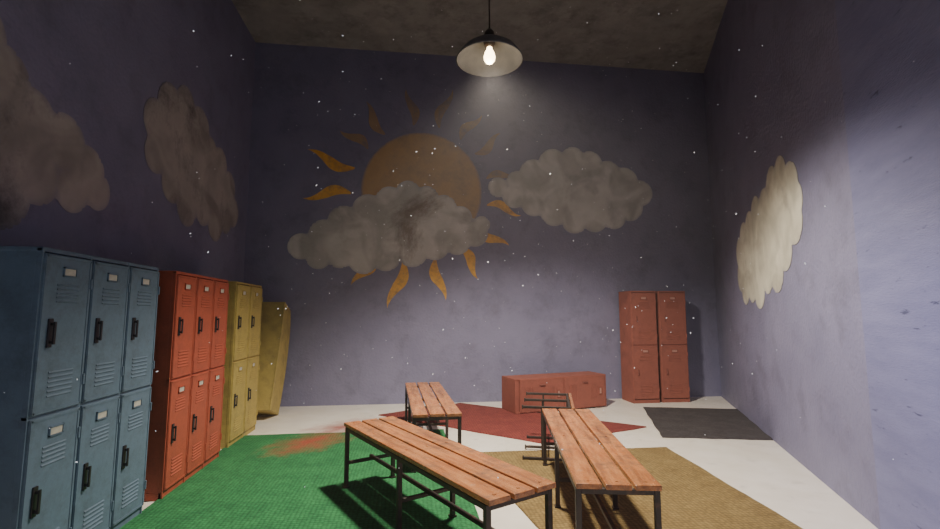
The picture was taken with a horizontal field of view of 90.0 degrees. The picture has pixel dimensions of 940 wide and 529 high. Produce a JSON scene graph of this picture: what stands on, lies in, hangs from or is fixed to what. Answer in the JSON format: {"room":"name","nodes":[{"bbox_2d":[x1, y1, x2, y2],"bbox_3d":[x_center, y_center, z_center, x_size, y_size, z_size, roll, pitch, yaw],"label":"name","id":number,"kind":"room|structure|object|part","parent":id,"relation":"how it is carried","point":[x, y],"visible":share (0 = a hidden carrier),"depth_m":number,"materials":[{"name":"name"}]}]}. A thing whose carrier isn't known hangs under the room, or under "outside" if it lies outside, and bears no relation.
{"room":"changing room","nodes":[
{"label":"changing room","id":0,"kind":"room"},
{"bbox_2d":[0,0,255,281],"bbox_3d":[-2.967,-1.214,2.801,0.100,6.000,9.220,1,-6,-7],"label":"wall","id":1,"kind":"structure","parent":0,"point":[119,53],"depth_m":4.35,"materials":[{"name":"purple paint"}]},
{"bbox_2d":[0,17,109,229],"bbox_3d":[-2.885,-0.749,2.540,0.004,1.940,2.980,1,-6,-7],"label":"cloud","id":2,"kind":"object","parent":1,"relation":"attached to","point":[45,156],"visible":1,"depth_m":3.21,"materials":[{"name":"grey paint"}]},
{"bbox_2d":[143,82,237,241],"bbox_3d":[-3.283,-1.164,5.746,0.004,1.627,2.571,1,-6,-7],"label":"cloud","id":3,"kind":"object","parent":1,"relation":"attached to","point":[179,144],"visible":1,"depth_m":5.40,"materials":[{"name":"grey paint"}]},
{"bbox_2d":[4,0,913,477],"bbox_3d":[0.956,-0.918,4.627,6.428,4.388,5.691,1,-6,-7],"label":"dust motes","id":4,"kind":"object","parent":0,"point":[299,0],"visible":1,"depth_m":4.16,"materials":[{"name":"white"}]},
{"bbox_2d":[232,0,727,72],"bbox_3d":[0.977,-4.096,3.605,7.850,0.100,9.220,1,-6,-7],"label":"ceiling","id":5,"kind":"structure","parent":0,"point":[608,33],"depth_m":7.26,"materials":[{"name":"paint"}]},
{"bbox_2d":[456,0,522,76],"bbox_3d":[0.184,-2.914,4.536,0.636,2.055,0.636,1,-6,-7],"label":"pendant lamp","id":6,"kind":"object","parent":5,"relation":"hanging from","point":[489,54],"visible":1,"depth_m":4.53,"materials":[{"name":"metal"}]},
{"bbox_3d":[0.184,-1.977,4.437,0.110,0.170,0.110,1,-6,-7],"label":"light bulb","id":7,"kind":"part","parent":6,"relation":"part of","materials":[{"name":"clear glass"}]},
{"bbox_2d":[484,28,494,47],"bbox_3d":[0.184,-2.141,4.455,0.110,0.180,0.110,1,-6,-7],"label":"socket","id":8,"kind":"object","parent":6,"relation":"attached to","point":[489,31],"depth_m":4.42,"materials":[{"name":"metal"}]},
{"bbox_3d":[0.184,-2.032,4.443,0.636,0.220,0.636,1,-6,-7],"label":"lamp shade","id":9,"kind":"part","parent":6,"relation":"part of","materials":[{"name":"metal"}]},
{"bbox_2d":[243,42,720,406],"bbox_3d":[0.393,-0.678,7.895,8.050,6.000,0.100,1,-6,-7],"label":"wall","id":10,"kind":"structure","parent":0,"point":[343,342],"depth_m":7.80,"materials":[{"name":"purple paint"}]},
{"bbox_2d":[287,181,489,273],"bbox_3d":[-1.266,-0.612,7.618,3.230,1.550,0.004,1,-6,-7],"label":"cloud","id":11,"kind":"object","parent":10,"relation":"attached to","point":[379,231],"visible":1,"depth_m":7.61,"materials":[{"name":"paint"}]},
{"bbox_2d":[304,90,519,307],"bbox_3d":[-0.901,-1.141,7.724,3.551,3.701,0.004,1,-6,-7],"label":"sun mural","id":12,"kind":"object","parent":10,"relation":"attached to","point":[452,173],"visible":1,"depth_m":7.79,"materials":[{"name":"paint"}]},
{"bbox_2d":[488,147,651,233],"bbox_3d":[1.754,-1.283,8.074,2.920,1.520,0.008,1,-6,-7],"label":"cloud","id":13,"kind":"object","parent":10,"relation":"attached to","point":[597,185],"visible":1,"depth_m":8.07,"materials":[{"name":"paint"}]},
{"bbox_2d":[142,396,877,528],"bbox_3d":[0.977,1.772,2.989,7.850,0.100,9.220,1,-6,-7],"label":"floor","id":14,"kind":"structure","parent":0,"point":[762,470],"depth_m":4.84,"materials":[{"name":"concrete"}]},
{"bbox_2d":[0,246,159,528],"bbox_3d":[-2.509,0.827,2.802,0.642,1.740,1.110,1,-6,-7],"label":"locker","id":15,"kind":"object","parent":14,"relation":"on","point":[66,317],"visible":1,"depth_m":2.59,"materials":[{"name":"blue metal"}]},
{"bbox_3d":[-2.146,1.176,2.326,0.031,0.147,0.031,1,-6,-7],"label":"handle","id":16,"kind":"part","parent":15,"relation":"part of","materials":[{"name":"metal"}]},
{"bbox_3d":[-2.177,1.187,2.432,0.029,0.812,0.354,1,-6,-7],"label":"door","id":17,"kind":"part","parent":15,"relation":"part of","materials":[{"name":"blue paint"}]},
{"bbox_3d":[-2.146,0.352,2.413,0.031,0.147,0.031,1,-6,-7],"label":"handle","id":18,"kind":"part","parent":15,"relation":"part of","materials":[{"name":"metal"}]},
{"bbox_3d":[-2.170,0.868,2.466,0.009,0.050,0.100,1,-6,-7],"label":"label frame","id":19,"kind":"part","parent":15,"relation":"part of","materials":[{"name":"beige paper"}]},
{"bbox_3d":[-2.172,0.868,2.466,0.005,0.036,0.085,1,-6,-7],"label":"label plate","id":20,"kind":"part","parent":15,"relation":"part of","materials":[{"name":"beige paper"}]},
{"bbox_3d":[-2.177,0.363,2.519,0.029,0.812,0.354,1,-6,-7],"label":"door","id":21,"kind":"part","parent":15,"relation":"part of","materials":[{"name":"blue paint"}]},
{"bbox_3d":[-2.172,0.044,2.552,0.005,0.036,0.085,1,-6,-7],"label":"label plate","id":22,"kind":"part","parent":15,"relation":"part of","materials":[{"name":"beige paper"}]},
{"bbox_3d":[-2.170,0.044,2.553,0.009,0.050,0.100,1,-6,-7],"label":"label frame","id":23,"kind":"part","parent":15,"relation":"part of","materials":[{"name":"blue paint"}]},
{"bbox_3d":[-2.192,1.214,2.691,0.031,0.147,0.031,1,-6,-7],"label":"handle","id":24,"kind":"part","parent":15,"relation":"part of","materials":[{"name":"metal"}]},
{"bbox_3d":[-2.224,1.225,2.797,0.029,0.812,0.354,1,-6,-7],"label":"door","id":25,"kind":"part","parent":15,"relation":"part of","materials":[{"name":"blue paint"}]},
{"bbox_3d":[-2.192,0.391,2.778,0.031,0.147,0.031,1,-6,-7],"label":"handle","id":26,"kind":"part","parent":15,"relation":"part of","materials":[{"name":"metal"}]},
{"bbox_3d":[-2.216,0.906,2.831,0.009,0.050,0.100,1,-6,-7],"label":"label frame","id":27,"kind":"part","parent":15,"relation":"part of","materials":[{"name":"blue paint"}]},
{"bbox_3d":[-2.218,0.906,2.831,0.005,0.036,0.085,1,-6,-7],"label":"label plate","id":28,"kind":"part","parent":15,"relation":"part of","materials":[{"name":"beige paper"}]},
{"bbox_3d":[-2.224,0.402,2.884,0.029,0.812,0.354,1,-6,-7],"label":"door","id":29,"kind":"part","parent":15,"relation":"part of","materials":[{"name":"blue paint"}]},
{"bbox_3d":[-2.218,0.082,2.917,0.005,0.036,0.085,1,-6,-7],"label":"label plate","id":30,"kind":"part","parent":15,"relation":"part of","materials":[{"name":"beige paper"}]},
{"bbox_3d":[-2.216,0.082,2.918,0.009,0.050,0.100,1,-6,-7],"label":"label frame","id":31,"kind":"part","parent":15,"relation":"part of","materials":[{"name":"blue paint"}]},
{"bbox_3d":[-2.238,1.252,3.056,0.031,0.147,0.031,1,-6,-7],"label":"handle","id":32,"kind":"part","parent":15,"relation":"part of","materials":[{"name":"metal"}]},
{"bbox_3d":[-2.270,1.264,3.163,0.029,0.812,0.354,1,-6,-7],"label":"door","id":33,"kind":"part","parent":15,"relation":"part of","materials":[{"name":"blue paint"}]},
{"bbox_3d":[-2.238,0.429,3.143,0.031,0.147,0.031,1,-6,-7],"label":"handle","id":34,"kind":"part","parent":15,"relation":"part of","materials":[{"name":"metal"}]},
{"bbox_3d":[-2.263,0.944,3.196,0.009,0.050,0.100,1,-6,-7],"label":"label frame","id":35,"kind":"part","parent":15,"relation":"part of","materials":[{"name":"blue paint"}]},
{"bbox_3d":[-2.265,0.944,3.196,0.005,0.036,0.085,1,-6,-7],"label":"label plate","id":36,"kind":"part","parent":15,"relation":"part of","materials":[{"name":"beige paper"}]},
{"bbox_3d":[-2.270,0.440,3.249,0.029,0.812,0.354,1,-6,-7],"label":"door","id":37,"kind":"part","parent":15,"relation":"part of","materials":[{"name":"blue paint"}]},
{"bbox_3d":[-2.263,0.121,3.283,0.009,0.050,0.100,1,-6,-7],"label":"label frame","id":38,"kind":"part","parent":15,"relation":"part of","materials":[{"name":"blue paint"}]},
{"bbox_3d":[-2.265,0.121,3.282,0.005,0.036,0.085,1,-6,-7],"label":"label plate","id":39,"kind":"part","parent":15,"relation":"part of","materials":[{"name":"beige paper"}]},
{"bbox_2d":[144,271,228,501],"bbox_3d":[-2.656,0.966,4.122,0.622,1.740,1.071,1,-6,-7],"label":"locker","id":40,"kind":"object","parent":14,"relation":"on","point":[187,386],"visible":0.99,"depth_m":3.87,"materials":[{"name":"red metal"}]},
{"bbox_3d":[-2.305,1.316,3.661,0.031,0.147,0.031,1,-6,-7],"label":"handle","id":41,"kind":"part","parent":40,"relation":"part of","materials":[{"name":"metal"}]},
{"bbox_3d":[-2.336,1.327,3.764,0.029,0.812,0.341,1,-6,-7],"label":"door","id":42,"kind":"part","parent":40,"relation":"part of","materials":[{"name":"red paint"}]},
{"bbox_3d":[-2.305,0.492,3.748,0.031,0.147,0.031,1,-6,-7],"label":"handle","id":43,"kind":"part","parent":40,"relation":"part of","materials":[{"name":"metal"}]},
{"bbox_3d":[-2.336,0.503,3.850,0.029,0.812,0.341,1,-6,-7],"label":"door","id":44,"kind":"part","parent":40,"relation":"part of","materials":[{"name":"red paint"}]},
{"bbox_3d":[-2.350,1.353,4.014,0.031,0.147,0.031,1,-6,-7],"label":"handle","id":45,"kind":"part","parent":40,"relation":"part of","materials":[{"name":"metal"}]},
{"bbox_3d":[-2.381,1.364,4.116,0.029,0.812,0.341,1,-6,-7],"label":"door","id":46,"kind":"part","parent":40,"relation":"part of","materials":[{"name":"red paint"}]},
{"bbox_3d":[-2.350,0.529,4.100,0.031,0.147,0.031,1,-6,-7],"label":"handle","id":47,"kind":"part","parent":40,"relation":"part of","materials":[{"name":"metal"}]},
{"bbox_3d":[-2.381,0.540,4.202,0.029,0.812,0.341,1,-6,-7],"label":"door","id":48,"kind":"part","parent":40,"relation":"part of","materials":[{"name":"red paint"}]},
{"bbox_3d":[-2.395,1.390,4.366,0.031,0.147,0.031,1,-6,-7],"label":"handle","id":49,"kind":"part","parent":40,"relation":"part of","materials":[{"name":"metal"}]},
{"bbox_3d":[-2.426,1.401,4.468,0.029,0.812,0.341,1,-6,-7],"label":"door","id":50,"kind":"part","parent":40,"relation":"part of","materials":[{"name":"red paint"}]},
{"bbox_3d":[-2.395,0.567,4.452,0.031,0.147,0.031,1,-6,-7],"label":"handle","id":51,"kind":"part","parent":40,"relation":"part of","materials":[{"name":"metal"}]},
{"bbox_3d":[-2.426,0.577,4.555,0.029,0.812,0.341,1,-6,-7],"label":"door","id":52,"kind":"part","parent":40,"relation":"part of","materials":[{"name":"red paint"}]},
{"bbox_2d":[220,281,262,448],"bbox_3d":[-2.794,1.092,5.368,0.542,1.750,0.820,1,-6,-6],"label":"locker","id":53,"kind":"object","parent":14,"relation":"on","point":[243,343],"visible":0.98,"depth_m":5.21,"materials":[{"name":"yellow metal"}]},
{"bbox_3d":[-2.506,1.457,5.030,0.031,0.147,0.031,1,-6,-6],"label":"handle","id":54,"kind":"part","parent":53,"relation":"part of","materials":[{"name":"metal"}]},
{"bbox_3d":[-2.537,1.470,5.149,0.029,0.817,0.394,1,-6,-6],"label":"door","id":55,"kind":"part","parent":53,"relation":"part of","materials":[{"name":"yellow paint"}]},
{"bbox_3d":[-2.506,0.629,5.117,0.031,0.147,0.031,1,-6,-6],"label":"handle","id":56,"kind":"part","parent":53,"relation":"part of","materials":[{"name":"metal"}]},
{"bbox_3d":[-2.537,0.641,5.236,0.029,0.817,0.394,1,-6,-6],"label":"door","id":57,"kind":"part","parent":53,"relation":"part of","materials":[{"name":"yellow paint"}]},
{"bbox_3d":[-2.580,1.512,5.555,0.029,0.817,0.394,1,-6,-6],"label":"door","id":58,"kind":"part","parent":53,"relation":"part of","materials":[{"name":"yellow paint"}]},
{"bbox_3d":[-2.549,0.671,5.522,0.031,0.147,0.031,1,-6,-6],"label":"handle","id":59,"kind":"part","parent":53,"relation":"part of","materials":[{"name":"metal"}]},
{"bbox_3d":[-2.580,0.684,5.642,0.029,0.817,0.394,1,-6,-6],"label":"door","id":60,"kind":"part","parent":53,"relation":"part of","materials":[{"name":"yellow paint"}]},
{"bbox_2d":[257,302,290,414],"bbox_3d":[-2.943,1.312,6.624,0.550,1.570,0.877,1,-6,-7],"label":"locker","id":61,"kind":"object","parent":14,"relation":"on","point":[275,328],"visible":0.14,"depth_m":6.57,"materials":[{"name":"yellow metal"}]},
{"bbox_3d":[-2.688,1.337,6.719,0.020,1.516,0.522,1,-26,-7],"label":"panel","id":62,"kind":"part","parent":61,"relation":"part of","materials":[{"name":"yellow paint"}]},
{"bbox_2d":[120,429,482,528],"bbox_3d":[-1.204,1.794,3.742,2.455,0.013,3.676,1,-6,-7],"label":"floor mat","id":63,"kind":"object","parent":14,"relation":"on","point":[272,481],"visible":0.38,"depth_m":3.61,"materials":[{"name":"green carpet"}]},
{"bbox_2d":[405,382,461,472],"bbox_3d":[-0.455,1.680,5.130,0.452,0.503,1.990,1,-6,-10],"label":"wooden bench","id":64,"kind":"object","parent":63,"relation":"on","point":[414,403],"visible":0.8,"depth_m":4.82,"materials":[{"name":"brown wood"}]},
{"bbox_3d":[-0.816,1.790,6.018,0.043,0.469,0.043,1,-6,-10],"label":"leg","id":65,"kind":"part","parent":64,"relation":"part of","materials":[{"name":"metal"}]},
{"bbox_3d":[-0.656,1.693,5.091,0.043,0.469,0.043,1,-6,-10],"label":"leg","id":66,"kind":"part","parent":64,"relation":"part of","materials":[{"name":"metal"}]},
{"bbox_3d":[-0.497,1.596,4.165,0.043,0.469,0.043,1,-6,-10],"label":"leg","id":67,"kind":"part","parent":64,"relation":"part of","materials":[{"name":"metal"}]},
{"bbox_3d":[-0.455,1.445,5.154,0.440,0.031,1.990,1,-6,-10],"label":"seat","id":68,"kind":"part","parent":64,"relation":"part of","materials":[{"name":"brown wood"}]},
{"bbox_3d":[-0.253,1.700,5.160,0.043,0.469,0.043,1,-6,-10],"label":"leg","id":69,"kind":"part","parent":64,"relation":"part of","materials":[{"name":"metal"}]},
{"bbox_3d":[-0.094,1.603,4.233,0.043,0.469,0.043,1,-6,-10],"label":"leg","id":70,"kind":"part","parent":64,"relation":"part of","materials":[{"name":"metal"}]},
{"bbox_2d":[343,416,555,528],"bbox_3d":[-0.289,1.471,3.145,0.452,0.503,1.986,4,-7,-35],"label":"wooden bench","id":71,"kind":"object","parent":63,"relation":"on","point":[468,473],"visible":1,"depth_m":2.87,"materials":[{"name":"brown wood"}]},
{"bbox_3d":[-0.995,1.557,3.797,0.043,0.469,0.043,4,-7,-35],"label":"leg","id":72,"kind":"part","parent":71,"relation":"part of","materials":[{"name":"metal"}]},
{"bbox_3d":[-0.726,1.299,3.434,0.025,0.028,0.914,4,-7,-35],"label":"rail","id":73,"kind":"part","parent":71,"relation":"part of","materials":[{"name":"metal"}]},
{"bbox_3d":[-0.659,1.581,4.029,0.043,0.469,0.043,4,-7,-35],"label":"leg","id":74,"kind":"part","parent":71,"relation":"part of","materials":[{"name":"metal"}]},
{"bbox_3d":[-0.456,1.476,3.025,0.043,0.469,0.043,4,-7,-35],"label":"leg","id":75,"kind":"part","parent":71,"relation":"part of","materials":[{"name":"metal"}]},
{"bbox_3d":[-0.187,1.218,2.662,0.025,0.028,0.914,4,-7,-35],"label":"rail","id":76,"kind":"part","parent":71,"relation":"part of","materials":[{"name":"metal"}]},
{"bbox_3d":[-0.120,1.500,3.257,0.043,0.469,0.043,4,-7,-35],"label":"leg","id":77,"kind":"part","parent":71,"relation":"part of","materials":[{"name":"metal"}]},
{"bbox_3d":[0.083,1.395,2.253,0.043,0.469,0.043,4,-7,-35],"label":"leg","id":78,"kind":"part","parent":71,"relation":"part of","materials":[{"name":"metal"}]},
{"bbox_3d":[0.418,1.419,2.485,0.043,0.469,0.043,4,-7,-35],"label":"leg","id":79,"kind":"part","parent":71,"relation":"part of","materials":[{"name":"metal"}]},
{"bbox_2d":[379,403,645,443],"bbox_3d":[0.445,2.046,6.148,3.257,0.013,1.400,-4,-7,34],"label":"floor mat","id":80,"kind":"object","parent":14,"relation":"on","point":[489,420],"visible":0.48,"depth_m":5.98,"materials":[{"name":"red carpet"}]},
{"bbox_2d":[502,371,606,413],"bbox_3d":[1.274,1.895,7.035,1.550,0.470,0.472,2,-6,-22],"label":"locker","id":81,"kind":"object","parent":80,"relation":"on","point":[587,389],"visible":0.88,"depth_m":6.84,"materials":[{"name":"red metal"}]},
{"bbox_3d":[1.032,1.861,6.708,0.717,0.454,0.029,2,-6,-22],"label":"door","id":82,"kind":"part","parent":81,"relation":"part of","materials":[{"name":"red paint"}]},
{"bbox_3d":[1.710,1.890,6.983,0.717,0.454,0.029,2,-6,-22],"label":"door","id":83,"kind":"part","parent":81,"relation":"part of","materials":[{"name":"red paint"}]},
{"bbox_2d":[618,291,659,403],"bbox_3d":[2.758,1.325,7.675,0.440,1.770,0.432,1,-6,-9],"label":"locker","id":84,"kind":"object","parent":14,"relation":"on","point":[638,325],"visible":1,"depth_m":7.51,"materials":[{"name":"red metal"}]},
{"bbox_3d":[2.789,0.868,7.532,0.424,0.827,0.029,1,-6,-9],"label":"door","id":85,"kind":"part","parent":84,"relation":"part of","materials":[{"name":"red paint"}]},
{"bbox_3d":[2.789,1.706,7.443,0.424,0.827,0.029,1,-6,-9],"label":"door","id":86,"kind":"part","parent":84,"relation":"part of","materials":[{"name":"red paint"}]},
{"bbox_2d":[482,447,802,528],"bbox_3d":[1.163,1.773,3.545,2.121,0.013,2.688,1,-6,-7],"label":"floor mat","id":87,"kind":"object","parent":14,"relation":"on","point":[692,497],"visible":0.59,"depth_m":3.46,"materials":[{"name":"beige carpet"}]},
{"bbox_2d":[522,392,575,460],"bbox_3d":[0.819,1.653,4.876,0.503,0.512,0.873,-1,-6,10],"label":"wooden bench","id":88,"kind":"object","parent":87,"relation":"on","point":[569,401],"visible":0.45,"depth_m":4.84,"materials":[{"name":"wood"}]},
{"bbox_3d":[1.051,1.649,4.836,0.031,0.500,0.873,-1,-6,10],"label":"seat","id":89,"kind":"part","parent":88,"relation":"part of","materials":[{"name":"brown wood"}]},
{"bbox_2d":[542,408,661,528],"bbox_3d":[0.838,1.499,3.407,0.452,0.503,1.987,0,-6,4],"label":"wooden bench","id":90,"kind":"object","parent":87,"relation":"on","point":[584,480],"visible":1,"depth_m":2.90,"materials":[{"name":"brown wood"}]},
{"bbox_3d":[0.692,1.615,4.354,0.043,0.469,0.043,0,-6,4],"label":"leg","id":91,"kind":"part","parent":90,"relation":"part of","materials":[{"name":"metal"}]},
{"bbox_3d":[0.662,1.349,3.908,0.025,0.028,0.914,0,-6,4],"label":"rail","id":92,"kind":"part","parent":90,"relation":"part of","materials":[{"name":"metal"}]},
{"bbox_3d":[0.633,1.517,3.416,0.043,0.469,0.043,0,-6,4],"label":"leg","id":93,"kind":"part","parent":90,"relation":"part of","materials":[{"name":"metal"}]},
{"bbox_3d":[0.604,1.250,2.970,0.025,0.028,0.914,0,-6,4],"label":"rail","id":94,"kind":"part","parent":90,"relation":"part of","materials":[{"name":"metal"}]},
{"bbox_3d":[0.575,1.418,2.478,0.043,0.469,0.043,0,-6,4],"label":"leg","id":95,"kind":"part","parent":90,"relation":"part of","materials":[{"name":"metal"}]},
{"bbox_3d":[0.838,1.264,3.431,0.440,0.031,1.987,0,-6,4],"label":"seat","id":96,"kind":"part","parent":90,"relation":"part of","materials":[{"name":"brown wood"}]},
{"bbox_3d":[1.042,1.514,3.391,0.043,0.469,0.043,0,-6,4],"label":"leg","id":97,"kind":"part","parent":90,"relation":"part of","materials":[{"name":"metal"}]},
{"bbox_3d":[0.984,1.416,2.453,0.043,0.469,0.043,0,-6,4],"label":"leg","id":98,"kind":"part","parent":90,"relation":"part of","materials":[{"name":"metal"}]},
{"bbox_2d":[655,291,689,402],"bbox_3d":[3.262,1.332,7.748,0.460,1.770,0.432,1,-6,-6],"label":"locker","id":99,"kind":"object","parent":14,"relation":"on","point":[671,330],"visible":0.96,"depth_m":7.56,"materials":[{"name":"red metal"}]},
{"bbox_3d":[3.284,0.875,7.604,0.444,0.827,0.029,1,-6,-6],"label":"door","id":100,"kind":"part","parent":99,"relation":"part of","materials":[{"name":"red paint"}]},
{"bbox_3d":[3.284,1.714,7.516,0.444,0.827,0.029,1,-6,-6],"label":"door","id":101,"kind":"part","parent":99,"relation":"part of","materials":[{"name":"red paint"}]},
{"bbox_2d":[643,407,772,439],"bbox_3d":[3.053,2.043,6.120,1.333,0.013,1.926,-1,-6,13],"label":"floor mat","id":102,"kind":"object","parent":14,"relation":"on","point":[671,422],"visible":1,"depth_m":5.92,"materials":[{"name":"black rubber"}]},
{"bbox_2d":[704,0,939,528],"bbox_3d":[2.767,-1.138,3.522,0.091,6.000,10.234,-2,-6,18],"label":"wall","id":103,"kind":"structure","parent":0,"point":[801,354],"depth_m":3.44,"materials":[{"name":"purple paint"}]},
{"bbox_2d":[736,155,802,308],"bbox_3d":[3.342,-0.260,5.368,0.005,1.520,2.620,-2,-6,18],"label":"cloud","id":104,"kind":"object","parent":103,"relation":"attached to","point":[773,224],"visible":1,"depth_m":5.05,"materials":[{"name":"beige paint"}]}
]}

